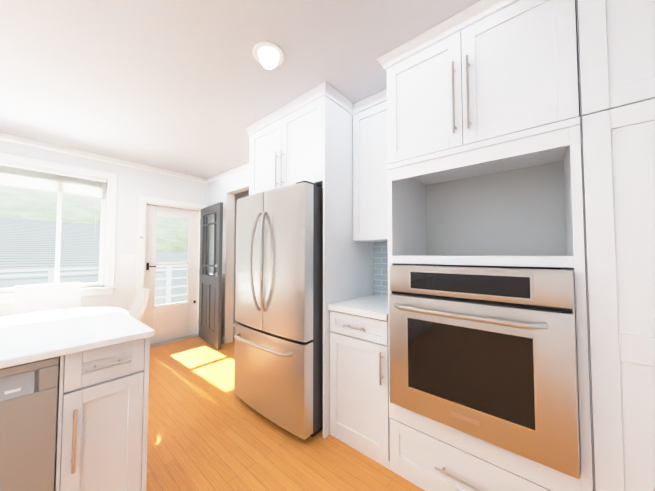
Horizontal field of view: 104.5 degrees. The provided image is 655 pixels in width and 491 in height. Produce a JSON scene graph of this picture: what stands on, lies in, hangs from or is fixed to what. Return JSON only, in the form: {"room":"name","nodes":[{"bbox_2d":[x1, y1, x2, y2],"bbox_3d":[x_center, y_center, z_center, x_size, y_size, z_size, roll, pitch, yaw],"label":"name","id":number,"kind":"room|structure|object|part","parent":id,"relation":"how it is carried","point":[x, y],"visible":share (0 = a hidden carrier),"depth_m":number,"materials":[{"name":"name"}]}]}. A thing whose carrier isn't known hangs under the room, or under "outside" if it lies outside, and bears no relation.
{"room":"kitchen","nodes":[
{"label":"kitchen","id":0,"kind":"room"},
{"bbox_2d":[0,140,207,316],"bbox_3d":[-3.476,0.114,2.395,0.150,2.500,4.790,-2,-3,40],"label":"wall","id":1,"kind":"structure","parent":0,"point":[133,184],"depth_m":3.29,"materials":[{"name":"white paint"}]},
{"bbox_2d":[0,152,116,303],"bbox_3d":[-3.181,-0.167,2.718,0.195,1.515,1.440,-2,-3,40],"label":"window","id":2,"kind":"structure","parent":1,"relation":"in","point":[108,287],"depth_m":3.05,"materials":[{"name":"white wood"}]},
{"bbox_2d":[0,162,105,223],"bbox_3d":[-3.163,-0.454,2.713,0.041,0.758,1.198,-2,-3,40],"label":"window blind","id":3,"kind":"object","parent":2,"relation":"attached to","point":[25,172],"visible":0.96,"depth_m":2.82,"materials":[{"name":"white"}]},
{"bbox_3d":[-3.205,-0.171,2.739,0.050,1.323,1.218,-2,-3,40],"label":"window sash","id":4,"kind":"part","parent":2,"relation":"part of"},
{"bbox_2d":[0,133,206,182],"bbox_3d":[-3.369,-1.100,2.431,0.020,0.070,4.420,-2,-3,40],"label":"trim","id":5,"kind":"structure","parent":1,"relation":"attached to","point":[33,143],"depth_m":3.05,"materials":[{"name":"white wood"}]},
{"bbox_2d":[144,205,198,343],"bbox_3d":[-2.309,0.415,3.788,0.087,1.956,0.732,-2,-3,40],"label":"storm door","id":6,"kind":"structure","parent":1,"relation":"in","point":[168,321],"depth_m":3.78,"materials":[{"name":"white"}]},
{"bbox_2d":[136,195,206,347],"bbox_3d":[-2.295,0.375,3.768,0.165,2.075,0.914,-2,-3,40],"label":"door frame","id":7,"kind":"structure","parent":1,"relation":"attached to","point":[144,202],"depth_m":3.48,"materials":[{"name":"white wood"}]},
{"bbox_2d":[198,202,223,348],"bbox_3d":[-1.741,0.410,3.703,0.787,1.985,0.177,-2,-3,40],"label":"entry door","id":8,"kind":"structure","parent":1,"relation":"in","point":[210,304],"depth_m":3.61,"materials":[{"name":"grey wood"}]},
{"bbox_2d":[207,167,248,335],"bbox_3d":[-1.160,0.153,3.493,1.965,2.500,0.120,-2,-3,40],"label":"wall","id":9,"kind":"structure","parent":0,"point":[217,190],"depth_m":3.70,"materials":[{"name":"white paint"}]},
{"bbox_2d":[207,162,248,183],"bbox_3d":[-1.196,-1.063,3.473,1.930,0.070,0.020,-2,-3,40],"label":"trim","id":10,"kind":"structure","parent":9,"relation":"attached to","point":[245,165],"depth_m":3.66,"materials":[{"name":"white wood"}]},
{"bbox_2d":[224,185,248,343],"bbox_3d":[-1.116,0.301,3.451,0.860,2.200,0.129,-2,-3,40],"label":"trim","id":11,"kind":"structure","parent":9,"relation":"attached to","point":[229,267],"depth_m":3.71,"materials":[{"name":"white wood"}]},
{"bbox_2d":[0,0,519,178],"bbox_3d":[-1.096,-1.222,1.382,5.250,0.100,6.250,-2,-3,40],"label":"ceiling","id":12,"kind":"structure","parent":0,"point":[192,87],"depth_m":1.65,"materials":[{"name":"white paint"}]},
{"bbox_2d":[253,41,284,66],"bbox_3d":[-0.358,-1.160,1.548,0.190,0.012,0.190,-2,-3,40],"label":"recessed light","id":13,"kind":"object","parent":12,"relation":"in","point":[266,53],"visible":1,"depth_m":1.54,"materials":[{"name":"white plastic"}]},
{"bbox_2d":[146,333,424,490],"bbox_3d":[-1.096,1.377,1.292,5.250,0.100,6.250,-2,-3,40],"label":"floor","id":14,"kind":"structure","parent":0,"point":[209,429],"depth_m":1.70,"materials":[{"name":"brown wood"}]},
{"bbox_2d":[13,282,80,314],"bbox_3d":[-2.730,0.883,2.490,0.530,0.970,0.460,-2,-3,40],"label":"chair","id":15,"kind":"object","parent":14,"relation":"on","point":[40,298],"depth_m":2.59,"materials":[{"name":"white"}]},
{"bbox_2d":[0,307,128,326],"bbox_3d":[-2.256,0.977,2.033,1.030,0.750,1.030,-2,-3,40],"label":"round table","id":16,"kind":"object","parent":14,"relation":"on","point":[36,317],"visible":0.12,"depth_m":2.24,"materials":[{"name":"white"}]},
{"bbox_2d":[44,339,149,490],"bbox_3d":[-1.187,0.881,1.292,0.625,0.890,0.297,-2,-3,40],"label":"base cabinet","id":17,"kind":"object","parent":14,"relation":"on","point":[102,411],"depth_m":1.09,"materials":[{"name":"white wood"}]},
{"bbox_2d":[0,357,58,490],"bbox_3d":[-1.459,0.820,0.933,0.584,0.777,0.597,-2,-3,40],"label":"dishwasher","id":18,"kind":"object","parent":17,"relation":"in","point":[28,405],"visible":0.92,"depth_m":0.93,"materials":[{"name":"grey metal"}]},
{"bbox_2d":[0,311,154,368],"bbox_3d":[-1.803,0.395,0.557,0.655,0.030,2.264,-2,-3,40],"label":"countertop","id":19,"kind":"structure","parent":17,"relation":"on","point":[20,344],"depth_m":1.13,"materials":[{"name":"white stone"}]},
{"bbox_2d":[128,289,148,320],"bbox_3d":[-2.292,0.945,2.792,0.461,0.873,0.526,-2,-3,40],"label":"shell chair","id":20,"kind":"object","parent":14,"relation":"on","point":[137,309],"visible":0.4,"depth_m":3.03,"materials":[{"name":"white plastic"}]},
{"bbox_2d":[233,180,322,439],"bbox_3d":[-0.270,0.462,2.270,0.907,1.797,0.909,-2,-3,40],"label":"refrigerator","id":21,"kind":"object","parent":14,"relation":"on","point":[278,365],"visible":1,"depth_m":1.84,"materials":[{"name":"grey metal"}]},
{"bbox_2d":[249,95,373,437],"bbox_3d":[-0.182,0.143,2.367,0.972,2.440,0.723,-2,-3,40],"label":"tall cabinet","id":22,"kind":"object","parent":14,"relation":"on","point":[312,142],"visible":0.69,"depth_m":1.99,"materials":[{"name":"white wood"}]},
{"bbox_2d":[328,294,389,469],"bbox_3d":[0.382,0.887,1.897,0.460,0.920,0.673,-2,-3,40],"label":"base cabinet","id":23,"kind":"object","parent":14,"relation":"on","point":[359,395],"visible":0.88,"depth_m":1.66,"materials":[{"name":"white wood"}]},
{"bbox_2d":[386,0,592,490],"bbox_3d":[0.883,0.113,1.500,0.849,2.440,0.673,-2,-3,40],"label":"tall cabinet","id":24,"kind":"object","parent":14,"relation":"on","point":[484,165],"visible":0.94,"depth_m":1.32,"materials":[{"name":"white wood"}]},
{"bbox_2d":[246,0,517,134],"bbox_3d":[0.449,-1.131,1.666,2.898,0.058,0.416,-2,-3,40],"label":"crown molding","id":25,"kind":"structure","parent":24,"relation":"on","point":[470,15],"depth_m":1.52,"materials":[{"name":"white wood"}]},
{"bbox_2d":[389,264,579,478],"bbox_3d":[0.834,0.506,1.429,0.779,0.786,0.713,-2,-3,40],"label":"wall oven","id":26,"kind":"object","parent":24,"relation":"in","point":[486,353],"visible":1,"depth_m":1.13,"materials":[{"name":"grey metal"}]},
{"bbox_2d":[575,0,654,490],"bbox_3d":[1.441,0.097,1.027,0.609,2.440,0.673,-2,-3,40],"label":"pantry cabinet","id":27,"kind":"object","parent":14,"relation":"on","point":[616,60],"visible":0.98,"depth_m":0.94,"materials":[{"name":"white wood"}]},
{"bbox_2d":[373,242,387,295],"bbox_3d":[0.599,0.202,2.177,0.457,0.470,0.009,-2,-3,40],"label":"backsplash","id":28,"kind":"structure","parent":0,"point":[380,268],"depth_m":2.27,"materials":[{"name":"tile"}]},
{"bbox_3d":[0.896,0.101,2.015,3.085,2.500,0.120,-2,-3,40],"label":"upper cabinet","id":29,"kind":"object","parent":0,"visible":0},
{"bbox_2d":[353,101,386,241],"bbox_3d":[0.491,-0.562,2.076,0.459,1.050,0.335,-2,-3,40],"label":"upper cabinet","id":30,"kind":"object","parent":29,"relation":"attached to","point":[369,175],"visible":0.58,"depth_m":2.00,"materials":[{"name":"white wood"}]},
{"label":"outside","id":31,"kind":"structure","parent":0,"visible":0},
{"bbox_2d":[0,218,163,304],"bbox_3d":[-11.198,0.403,4.213,6.000,3.050,13.100,-2,-3,40],"label":"neighboring building","id":32,"kind":"structure","parent":31,"point":[14,228],"depth_m":7.12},
{"bbox_2d":[0,171,187,251],"bbox_3d":[-62.801,-4.676,65.739,120.000,20.500,360.000,-2,-3,40],"label":"hill","id":33,"kind":"structure","parent":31,"point":[10,201],"depth_m":35.29,"materials":[{"name":"green plant"}]},
{"bbox_2d":[156,252,187,303],"bbox_3d":[-5.112,1.273,12.925,6.000,1.920,7.700,-2,-3,40],"label":"roof","id":34,"kind":"structure","parent":31,"point":[171,256],"depth_m":8.85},
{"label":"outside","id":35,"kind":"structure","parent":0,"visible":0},
{"bbox_2d":[0,265,187,303],"bbox_3d":[-2.539,1.007,5.313,2.210,1.160,8.000,-2,-3,40],"label":"railing","id":36,"kind":"object","parent":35,"point":[168,269],"depth_m":4.71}
]}

